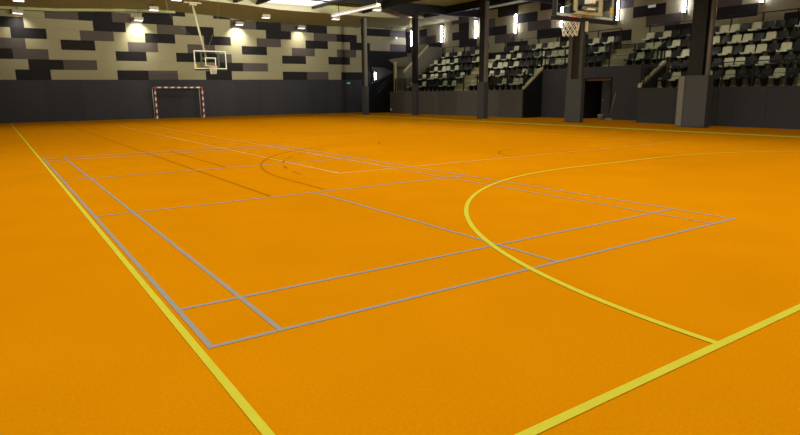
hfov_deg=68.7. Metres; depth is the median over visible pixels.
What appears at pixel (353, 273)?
floor
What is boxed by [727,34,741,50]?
seat
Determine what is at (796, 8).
railing
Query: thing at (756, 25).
seat
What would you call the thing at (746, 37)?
seat
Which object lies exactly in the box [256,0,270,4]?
roof purlin
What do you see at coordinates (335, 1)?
girder
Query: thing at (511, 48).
seat
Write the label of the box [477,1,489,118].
steel column
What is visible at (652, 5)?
exit sign
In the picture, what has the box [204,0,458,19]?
beam
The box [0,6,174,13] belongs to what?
beam
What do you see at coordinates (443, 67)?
seat
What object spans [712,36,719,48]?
seat
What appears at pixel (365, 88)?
steel column
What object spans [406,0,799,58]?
wall
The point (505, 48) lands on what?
seat
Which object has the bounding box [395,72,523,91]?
railing
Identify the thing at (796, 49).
seat
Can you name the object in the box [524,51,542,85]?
railing
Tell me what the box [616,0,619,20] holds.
wall light
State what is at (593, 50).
seat
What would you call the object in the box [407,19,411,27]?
loudspeaker
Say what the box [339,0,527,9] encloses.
ceiling
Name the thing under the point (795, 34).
seat
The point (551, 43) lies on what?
seat
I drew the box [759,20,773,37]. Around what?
seat
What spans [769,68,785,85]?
seat
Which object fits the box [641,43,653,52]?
seat
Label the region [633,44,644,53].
seat
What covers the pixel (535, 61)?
seat
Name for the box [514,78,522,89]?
seat
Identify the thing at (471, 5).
girder
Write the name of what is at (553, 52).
seat
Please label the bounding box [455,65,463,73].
seat
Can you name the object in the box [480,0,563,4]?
girder
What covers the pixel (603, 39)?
seat
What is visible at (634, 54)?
railing
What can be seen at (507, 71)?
seat
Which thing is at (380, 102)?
staircase
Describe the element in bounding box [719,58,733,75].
seat
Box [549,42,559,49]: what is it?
seat
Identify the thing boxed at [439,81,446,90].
seat
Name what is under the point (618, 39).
seat
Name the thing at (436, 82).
seat
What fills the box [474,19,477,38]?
wall light
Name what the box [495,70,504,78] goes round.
seat
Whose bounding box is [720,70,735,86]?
seat
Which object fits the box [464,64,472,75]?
seat
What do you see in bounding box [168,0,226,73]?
basketball hoop
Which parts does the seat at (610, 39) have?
backrest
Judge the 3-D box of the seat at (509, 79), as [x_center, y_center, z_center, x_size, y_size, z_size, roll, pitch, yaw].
[6.768,-8.312,36.664,0.491,0.790,0.430,-9,14,-34]
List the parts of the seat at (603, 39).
backrest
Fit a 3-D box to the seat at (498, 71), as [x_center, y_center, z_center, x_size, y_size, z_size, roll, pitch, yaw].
[6.249,-9.282,38.579,0.491,0.790,0.430,-9,14,-34]
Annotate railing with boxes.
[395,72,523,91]
[442,44,488,58]
[505,28,621,49]
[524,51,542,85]
[544,41,662,68]
[640,40,666,83]
[642,58,799,87]
[649,8,799,35]
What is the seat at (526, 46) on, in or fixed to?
on the grandstand
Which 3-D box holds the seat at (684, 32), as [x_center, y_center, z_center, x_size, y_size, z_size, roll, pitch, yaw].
[14.599,-9.311,30.187,0.491,0.790,0.430,-9,14,-34]
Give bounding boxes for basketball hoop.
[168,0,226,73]
[551,0,616,36]
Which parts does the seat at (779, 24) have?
backrest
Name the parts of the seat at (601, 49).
backrest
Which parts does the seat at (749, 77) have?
backrest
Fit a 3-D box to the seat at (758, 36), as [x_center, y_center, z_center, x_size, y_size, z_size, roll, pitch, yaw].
[16.250,-8.012,26.657,0.491,0.790,0.430,-9,14,-34]
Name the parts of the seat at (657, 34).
backrest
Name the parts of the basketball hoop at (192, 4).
support frame, board frame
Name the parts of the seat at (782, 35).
backrest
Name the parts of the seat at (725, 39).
backrest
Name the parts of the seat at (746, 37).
backrest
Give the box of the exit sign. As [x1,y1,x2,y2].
[648,4,656,8]
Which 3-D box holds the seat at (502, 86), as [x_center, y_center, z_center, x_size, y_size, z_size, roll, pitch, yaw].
[6.485,-8.394,37.068,0.491,0.790,0.430,-9,14,-34]
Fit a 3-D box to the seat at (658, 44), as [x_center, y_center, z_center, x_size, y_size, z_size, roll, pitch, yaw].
[13.420,-8.835,30.696,0.491,0.790,0.430,-9,14,-34]
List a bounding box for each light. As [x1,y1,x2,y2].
[11,6,22,13]
[266,0,334,6]
[331,0,379,16]
[440,25,442,42]
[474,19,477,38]
[513,13,517,33]
[559,5,564,27]
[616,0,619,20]
[681,0,686,12]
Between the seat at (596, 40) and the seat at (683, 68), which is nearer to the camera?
the seat at (683, 68)
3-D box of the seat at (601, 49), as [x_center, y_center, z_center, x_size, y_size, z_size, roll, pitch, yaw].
[11.438,-9.411,33.523,0.491,0.790,0.430,-9,14,-34]
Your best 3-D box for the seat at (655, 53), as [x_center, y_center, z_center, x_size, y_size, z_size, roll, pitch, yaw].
[13.090,-8.112,29.993,0.491,0.790,0.430,-9,14,-34]
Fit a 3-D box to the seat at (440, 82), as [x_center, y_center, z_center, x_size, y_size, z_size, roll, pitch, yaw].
[2.805,-9.464,42.318,0.491,0.790,0.430,-9,14,-34]
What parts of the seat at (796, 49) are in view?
backrest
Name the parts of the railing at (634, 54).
rail, rail, post, post, post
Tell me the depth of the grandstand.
31.50 m
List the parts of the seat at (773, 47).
backrest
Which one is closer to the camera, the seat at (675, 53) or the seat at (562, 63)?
the seat at (675, 53)
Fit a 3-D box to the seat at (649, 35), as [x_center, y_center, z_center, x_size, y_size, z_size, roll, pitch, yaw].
[13.467,-9.640,31.803,0.491,0.790,0.430,-9,14,-34]
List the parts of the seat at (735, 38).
backrest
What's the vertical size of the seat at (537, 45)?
0.790 m
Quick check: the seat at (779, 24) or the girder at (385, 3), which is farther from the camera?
the girder at (385, 3)
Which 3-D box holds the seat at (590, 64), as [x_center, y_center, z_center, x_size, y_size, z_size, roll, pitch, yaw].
[10.825,-8.770,33.224,0.491,0.790,0.430,-9,14,-34]
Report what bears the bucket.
on the floor
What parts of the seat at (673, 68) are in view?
backrest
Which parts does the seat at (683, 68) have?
backrest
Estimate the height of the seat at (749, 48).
0.790 m
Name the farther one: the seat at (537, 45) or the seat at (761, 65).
the seat at (537, 45)
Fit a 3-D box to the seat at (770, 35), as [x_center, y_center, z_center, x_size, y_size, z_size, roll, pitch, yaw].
[16.533,-7.929,26.253,0.491,0.790,0.430,-9,14,-34]
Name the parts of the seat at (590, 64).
backrest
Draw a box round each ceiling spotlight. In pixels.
[148,4,158,10]
[261,14,269,18]
[331,16,339,19]
[372,0,381,10]
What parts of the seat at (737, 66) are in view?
backrest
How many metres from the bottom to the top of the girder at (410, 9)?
0.878 m
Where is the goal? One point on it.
(153, 87)
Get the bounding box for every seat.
[419,82,425,90]
[427,81,433,90]
[430,81,437,90]
[434,67,441,75]
[434,81,442,90]
[438,66,445,75]
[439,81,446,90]
[442,73,450,82]
[443,81,451,90]
[446,59,453,68]
[446,66,454,73]
[447,80,455,90]
[451,65,458,74]
[451,73,459,83]
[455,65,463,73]
[456,72,464,83]
[459,58,466,67]
[459,65,467,74]
[463,57,471,65]
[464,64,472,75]
[466,50,474,60]
[466,80,474,89]
[467,57,475,67]
[471,50,478,58]
[472,57,478,67]
[488,63,496,72]
[488,79,495,89]
[490,70,499,81]
[491,55,500,65]
[492,79,501,89]
[493,62,502,72]
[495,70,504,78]
[496,54,505,65]
[497,78,506,89]
[498,62,507,70]
[499,47,508,57]
[501,70,509,78]
[502,54,510,62]
[503,78,512,89]
[504,62,512,72]
[505,46,513,54]
[506,70,515,78]
[507,54,515,64]
[509,61,518,70]
[509,78,518,89]
[510,46,518,55]
[512,53,521,61]
[512,69,521,77]
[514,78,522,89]
[515,45,524,52]
[515,61,524,68]
[517,69,527,77]
[518,53,527,60]
[520,45,529,54]
[520,60,530,68]
[523,52,532,60]
[526,44,535,51]
[526,60,536,68]
[526,69,532,77]
[529,52,538,60]
[532,44,541,51]
[532,60,542,67]
[535,51,544,59]
[538,43,547,50]
[538,59,548,69]
[543,42,553,50]
[543,51,550,58]
[546,59,554,68]
[547,51,557,58]
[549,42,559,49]
[551,58,561,68]
[553,49,563,57]
[556,41,565,49]
[557,58,567,68]
[585,39,592,47]
[585,56,596,66]
[587,48,597,56]
[589,38,599,46]
[592,55,603,66]
[594,47,605,55]
[596,37,606,46]
[601,45,612,58]
[603,36,613,45]
[610,36,621,48]
[623,53,635,64]
[632,52,643,64]
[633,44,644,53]
[640,52,652,63]
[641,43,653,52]
[642,32,653,42]
[650,32,662,44]
[650,41,660,52]
[651,51,660,63]
[657,72,670,87]
[658,50,670,60]
[659,31,671,41]
[659,40,670,52]
[667,30,680,41]
[667,40,680,51]
[667,50,680,62]
[667,61,680,73]
[668,72,680,87]
[677,29,689,42]
[677,39,689,53]
[677,49,689,63]
[677,60,688,74]
[711,58,722,74]
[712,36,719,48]
[712,47,721,61]
[713,70,723,86]
[714,26,718,36]
[715,25,729,40]
[716,35,730,51]
[717,46,731,61]
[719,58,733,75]
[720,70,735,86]
[726,24,739,39]
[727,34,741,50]
[728,45,743,62]
[730,57,745,74]
[731,69,747,86]
[736,23,750,39]
[738,33,752,50]
[740,45,754,62]
[741,56,757,74]
[743,69,759,85]
[747,22,762,38]
[749,32,764,49]
[751,44,766,61]
[755,56,769,74]
[756,68,772,85]
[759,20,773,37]
[761,31,776,48]
[763,43,779,58]
[766,55,782,73]
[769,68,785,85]
[770,19,785,36]
[773,30,788,48]
[776,42,791,60]
[779,54,795,73]
[782,18,797,35]
[782,67,798,85]
[785,29,799,47]
[789,41,799,59]
[792,54,799,72]
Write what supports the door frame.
attached to the grandstand
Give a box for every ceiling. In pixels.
[0,0,454,28]
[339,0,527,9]
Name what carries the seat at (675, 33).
on the grandstand
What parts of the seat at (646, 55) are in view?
backrest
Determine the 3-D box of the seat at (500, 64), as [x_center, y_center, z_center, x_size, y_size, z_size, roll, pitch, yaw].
[6.579,-10.005,39.282,0.491,0.790,0.430,-9,14,-34]
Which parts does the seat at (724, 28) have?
backrest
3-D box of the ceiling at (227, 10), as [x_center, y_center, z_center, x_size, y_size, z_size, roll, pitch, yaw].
[-11.518,-13.745,39.035,33.800,1.060,7.264,-9,14,-34]
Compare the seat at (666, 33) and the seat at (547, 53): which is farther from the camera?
the seat at (547, 53)
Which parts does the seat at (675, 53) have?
backrest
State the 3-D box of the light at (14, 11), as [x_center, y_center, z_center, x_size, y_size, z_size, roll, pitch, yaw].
[-21.937,-11.887,33.546,0.560,0.414,0.320,-9,14,-34]
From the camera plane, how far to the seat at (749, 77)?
24.95 m
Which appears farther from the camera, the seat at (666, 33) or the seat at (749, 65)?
the seat at (666, 33)
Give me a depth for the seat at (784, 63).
24.43 m
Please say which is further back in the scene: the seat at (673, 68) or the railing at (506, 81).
the railing at (506, 81)
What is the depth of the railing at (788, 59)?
24.32 m
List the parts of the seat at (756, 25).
backrest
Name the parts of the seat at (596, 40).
backrest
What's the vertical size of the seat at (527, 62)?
0.790 m
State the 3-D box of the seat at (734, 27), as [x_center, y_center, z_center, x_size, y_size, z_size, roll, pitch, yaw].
[16.014,-8.900,28.168,0.491,0.790,0.430,-9,14,-34]
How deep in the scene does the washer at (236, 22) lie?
41.36 m
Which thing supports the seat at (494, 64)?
on the grandstand
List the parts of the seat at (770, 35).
backrest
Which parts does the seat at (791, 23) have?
backrest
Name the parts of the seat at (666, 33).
backrest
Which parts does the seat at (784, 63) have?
backrest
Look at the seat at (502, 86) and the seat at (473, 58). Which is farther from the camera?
the seat at (473, 58)
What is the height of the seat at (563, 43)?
0.790 m
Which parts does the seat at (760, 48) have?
backrest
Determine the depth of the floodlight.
49.61 m
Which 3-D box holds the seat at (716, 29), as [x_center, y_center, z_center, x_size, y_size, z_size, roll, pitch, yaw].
[15.448,-9.064,28.976,0.491,0.790,0.430,-9,14,-34]
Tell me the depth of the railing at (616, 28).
37.11 m
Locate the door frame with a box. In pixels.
[583,77,612,118]
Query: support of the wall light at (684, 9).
attached to the wall at (534, 18)
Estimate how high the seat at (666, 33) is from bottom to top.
0.790 m
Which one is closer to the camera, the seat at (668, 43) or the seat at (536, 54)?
the seat at (668, 43)
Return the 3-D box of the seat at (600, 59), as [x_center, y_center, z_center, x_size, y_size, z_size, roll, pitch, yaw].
[11.108,-8.688,32.820,0.491,0.790,0.430,-9,14,-34]
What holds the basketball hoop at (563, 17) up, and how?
hanging from the ceiling at (428, 2)
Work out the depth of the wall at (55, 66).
39.84 m
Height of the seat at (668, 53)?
0.790 m
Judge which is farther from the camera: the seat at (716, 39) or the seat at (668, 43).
the seat at (668, 43)
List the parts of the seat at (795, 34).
backrest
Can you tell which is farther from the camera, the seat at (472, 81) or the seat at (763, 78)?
the seat at (472, 81)
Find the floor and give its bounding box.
[0,112,799,434]
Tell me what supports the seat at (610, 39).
on the grandstand
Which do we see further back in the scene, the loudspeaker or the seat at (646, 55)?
the loudspeaker
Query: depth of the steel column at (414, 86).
40.76 m
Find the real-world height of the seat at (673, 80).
0.790 m
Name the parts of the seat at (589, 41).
backrest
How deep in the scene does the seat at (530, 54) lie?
37.96 m
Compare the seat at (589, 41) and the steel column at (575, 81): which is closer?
the steel column at (575, 81)
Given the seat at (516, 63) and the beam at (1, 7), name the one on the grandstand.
the seat at (516, 63)
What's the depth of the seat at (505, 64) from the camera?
38.87 m
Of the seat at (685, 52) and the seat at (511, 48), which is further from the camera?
the seat at (511, 48)
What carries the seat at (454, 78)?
on the grandstand
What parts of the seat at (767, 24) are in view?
backrest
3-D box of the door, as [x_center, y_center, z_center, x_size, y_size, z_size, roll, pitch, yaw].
[11.480,-6.550,32.309,0.100,2.190,0.850,-9,14,-34]
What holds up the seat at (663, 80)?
on the grandstand
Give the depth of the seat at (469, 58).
42.81 m
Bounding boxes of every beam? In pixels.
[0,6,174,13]
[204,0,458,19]
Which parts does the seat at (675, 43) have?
backrest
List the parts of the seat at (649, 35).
backrest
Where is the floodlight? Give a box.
[391,28,401,30]
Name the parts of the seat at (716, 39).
backrest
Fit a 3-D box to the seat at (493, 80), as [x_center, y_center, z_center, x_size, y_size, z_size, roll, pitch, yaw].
[5.919,-8.559,37.876,0.491,0.790,0.430,-9,14,-34]
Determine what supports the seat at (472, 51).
on the grandstand
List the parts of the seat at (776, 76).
backrest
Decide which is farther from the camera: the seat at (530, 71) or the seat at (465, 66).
the seat at (465, 66)
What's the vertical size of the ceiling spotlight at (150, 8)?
0.365 m
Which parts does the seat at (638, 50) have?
backrest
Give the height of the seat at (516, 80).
0.790 m
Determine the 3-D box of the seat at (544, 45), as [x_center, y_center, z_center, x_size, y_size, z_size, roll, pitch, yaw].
[9.221,-10.875,37.861,0.491,0.790,0.430,-9,14,-34]
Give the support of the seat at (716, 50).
on the grandstand
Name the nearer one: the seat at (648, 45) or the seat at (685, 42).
the seat at (685, 42)
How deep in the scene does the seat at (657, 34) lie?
31.38 m
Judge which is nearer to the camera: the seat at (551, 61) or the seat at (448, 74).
the seat at (551, 61)
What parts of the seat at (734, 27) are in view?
backrest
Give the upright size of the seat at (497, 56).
0.790 m
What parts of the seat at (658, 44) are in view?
backrest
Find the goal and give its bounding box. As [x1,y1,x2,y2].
[152,87,204,118]
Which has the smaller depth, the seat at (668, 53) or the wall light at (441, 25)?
the seat at (668, 53)
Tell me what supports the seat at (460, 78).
on the grandstand
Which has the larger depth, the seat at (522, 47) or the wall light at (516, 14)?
the wall light at (516, 14)
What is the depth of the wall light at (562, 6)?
37.09 m
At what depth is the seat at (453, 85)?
41.09 m
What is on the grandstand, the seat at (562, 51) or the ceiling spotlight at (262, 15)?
the seat at (562, 51)
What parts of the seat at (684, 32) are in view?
backrest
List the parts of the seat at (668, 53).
backrest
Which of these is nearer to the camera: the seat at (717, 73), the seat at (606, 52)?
the seat at (717, 73)
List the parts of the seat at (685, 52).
backrest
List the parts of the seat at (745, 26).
backrest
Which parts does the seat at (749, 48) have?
backrest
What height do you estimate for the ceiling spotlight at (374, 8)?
0.730 m
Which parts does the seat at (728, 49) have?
backrest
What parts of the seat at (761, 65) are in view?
backrest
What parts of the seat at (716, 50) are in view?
backrest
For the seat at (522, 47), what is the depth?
39.45 m
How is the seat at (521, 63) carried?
on the grandstand
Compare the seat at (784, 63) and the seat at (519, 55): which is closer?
the seat at (784, 63)
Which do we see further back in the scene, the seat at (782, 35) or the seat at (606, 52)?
the seat at (606, 52)
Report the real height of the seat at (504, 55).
0.790 m
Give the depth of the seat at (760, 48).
25.95 m
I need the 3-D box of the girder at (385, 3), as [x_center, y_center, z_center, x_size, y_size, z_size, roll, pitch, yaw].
[1.212,-13.324,35.159,0.200,0.520,13.250,-9,14,-34]
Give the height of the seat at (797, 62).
0.790 m
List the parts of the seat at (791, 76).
backrest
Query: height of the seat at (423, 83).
0.790 m
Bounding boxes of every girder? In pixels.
[309,0,479,17]
[312,0,345,8]
[362,0,420,12]
[424,0,520,17]
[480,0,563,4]
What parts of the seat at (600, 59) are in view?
backrest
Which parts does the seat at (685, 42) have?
backrest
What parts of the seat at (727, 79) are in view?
backrest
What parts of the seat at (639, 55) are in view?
backrest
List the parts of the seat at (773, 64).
backrest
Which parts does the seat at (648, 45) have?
backrest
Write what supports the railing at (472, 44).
on the grandstand
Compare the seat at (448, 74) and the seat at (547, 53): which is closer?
the seat at (547, 53)
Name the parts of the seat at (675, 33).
backrest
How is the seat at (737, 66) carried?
on the grandstand
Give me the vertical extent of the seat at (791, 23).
0.790 m
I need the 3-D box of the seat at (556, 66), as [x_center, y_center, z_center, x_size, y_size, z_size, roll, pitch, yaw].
[9.410,-9.182,35.243,0.491,0.790,0.430,-9,14,-34]
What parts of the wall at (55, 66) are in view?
lit wall panel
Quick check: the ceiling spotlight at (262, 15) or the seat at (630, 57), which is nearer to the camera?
the seat at (630, 57)
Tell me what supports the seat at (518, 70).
on the grandstand
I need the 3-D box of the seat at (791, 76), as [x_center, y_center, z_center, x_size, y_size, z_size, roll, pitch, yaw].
[15.826,-5.678,23.741,0.491,0.790,0.430,-9,14,-34]
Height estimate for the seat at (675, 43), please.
0.790 m
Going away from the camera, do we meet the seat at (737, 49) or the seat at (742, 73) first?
the seat at (742, 73)
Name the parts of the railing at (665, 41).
post, post, post, post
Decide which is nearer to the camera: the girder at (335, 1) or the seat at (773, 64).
the seat at (773, 64)
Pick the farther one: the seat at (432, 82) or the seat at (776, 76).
the seat at (432, 82)
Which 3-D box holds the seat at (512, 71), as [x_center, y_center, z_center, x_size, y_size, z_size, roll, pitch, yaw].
[7.098,-9.035,37.367,0.491,0.790,0.430,-9,14,-34]
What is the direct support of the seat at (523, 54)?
on the grandstand
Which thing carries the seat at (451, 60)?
on the grandstand
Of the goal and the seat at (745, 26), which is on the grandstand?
the seat at (745, 26)
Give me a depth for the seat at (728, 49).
27.17 m
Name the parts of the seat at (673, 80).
backrest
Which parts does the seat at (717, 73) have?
backrest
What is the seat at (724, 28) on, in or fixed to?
on the grandstand
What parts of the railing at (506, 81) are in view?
rail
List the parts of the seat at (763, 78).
backrest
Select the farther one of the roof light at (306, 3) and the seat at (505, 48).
the seat at (505, 48)
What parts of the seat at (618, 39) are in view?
backrest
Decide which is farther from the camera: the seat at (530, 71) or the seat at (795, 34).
the seat at (530, 71)
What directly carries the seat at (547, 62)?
on the grandstand
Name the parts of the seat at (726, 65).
backrest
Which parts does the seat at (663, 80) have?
backrest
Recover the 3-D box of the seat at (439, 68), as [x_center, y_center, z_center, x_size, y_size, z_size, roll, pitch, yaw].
[2.900,-11.075,44.532,0.491,0.790,0.430,-9,14,-34]
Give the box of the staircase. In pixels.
[369,76,393,112]
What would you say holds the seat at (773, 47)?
on the grandstand
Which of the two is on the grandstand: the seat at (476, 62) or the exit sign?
the seat at (476, 62)
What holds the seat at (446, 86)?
on the grandstand
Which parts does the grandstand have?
corner post, landing panel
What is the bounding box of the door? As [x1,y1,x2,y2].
[601,80,610,118]
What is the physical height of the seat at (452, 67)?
0.790 m
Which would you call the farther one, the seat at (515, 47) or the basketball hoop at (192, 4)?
the seat at (515, 47)
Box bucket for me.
[597,114,603,119]
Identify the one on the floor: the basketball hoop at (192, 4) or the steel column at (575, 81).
the steel column at (575, 81)
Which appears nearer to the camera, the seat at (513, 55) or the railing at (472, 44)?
the seat at (513, 55)
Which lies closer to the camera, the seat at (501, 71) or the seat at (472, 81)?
the seat at (501, 71)
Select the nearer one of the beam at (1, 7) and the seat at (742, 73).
the seat at (742, 73)
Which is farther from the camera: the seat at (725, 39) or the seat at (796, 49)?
the seat at (725, 39)
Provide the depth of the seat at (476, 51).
43.12 m
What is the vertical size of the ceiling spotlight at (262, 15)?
0.280 m
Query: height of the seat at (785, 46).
0.790 m
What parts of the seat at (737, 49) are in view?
backrest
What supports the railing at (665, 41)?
on the grandstand
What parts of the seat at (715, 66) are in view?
backrest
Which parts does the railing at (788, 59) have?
post, post, rail, post, rail, post, post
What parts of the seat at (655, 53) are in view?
backrest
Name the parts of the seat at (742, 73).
backrest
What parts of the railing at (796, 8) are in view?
rail, post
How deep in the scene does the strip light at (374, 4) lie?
34.52 m
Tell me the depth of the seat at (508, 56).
39.56 m
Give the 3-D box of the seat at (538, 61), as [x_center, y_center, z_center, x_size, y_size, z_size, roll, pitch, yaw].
[8.561,-9.429,36.455,0.491,0.790,0.430,-9,14,-34]
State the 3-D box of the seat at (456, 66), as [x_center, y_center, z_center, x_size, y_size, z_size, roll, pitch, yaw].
[4.032,-10.746,42.916,0.491,0.790,0.430,-9,14,-34]
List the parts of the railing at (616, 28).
rail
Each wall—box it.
[0,10,405,122]
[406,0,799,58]
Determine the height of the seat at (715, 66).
0.790 m
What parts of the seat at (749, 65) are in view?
backrest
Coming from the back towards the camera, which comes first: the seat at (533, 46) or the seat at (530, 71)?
the seat at (533, 46)
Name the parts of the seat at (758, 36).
backrest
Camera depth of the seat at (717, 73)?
26.19 m
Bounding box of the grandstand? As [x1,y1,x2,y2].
[389,36,799,128]
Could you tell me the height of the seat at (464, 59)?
0.790 m
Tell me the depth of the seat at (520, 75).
36.51 m
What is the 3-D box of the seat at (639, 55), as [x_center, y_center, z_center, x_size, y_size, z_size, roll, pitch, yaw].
[12.523,-8.276,30.801,0.491,0.790,0.430,-9,14,-34]
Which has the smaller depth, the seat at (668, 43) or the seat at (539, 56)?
the seat at (668, 43)
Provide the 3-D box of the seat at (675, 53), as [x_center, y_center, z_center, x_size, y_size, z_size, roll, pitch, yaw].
[13.656,-7.947,29.185,0.491,0.790,0.430,-9,14,-34]
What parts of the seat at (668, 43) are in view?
backrest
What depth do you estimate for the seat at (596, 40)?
34.61 m
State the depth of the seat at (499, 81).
37.48 m
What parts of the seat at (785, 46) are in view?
backrest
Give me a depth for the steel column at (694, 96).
23.83 m
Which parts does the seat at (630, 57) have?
backrest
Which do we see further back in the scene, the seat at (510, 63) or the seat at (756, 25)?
the seat at (510, 63)
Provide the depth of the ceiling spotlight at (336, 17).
39.94 m
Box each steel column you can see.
[361,18,368,114]
[411,17,418,114]
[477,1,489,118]
[564,0,587,122]
[675,0,716,126]

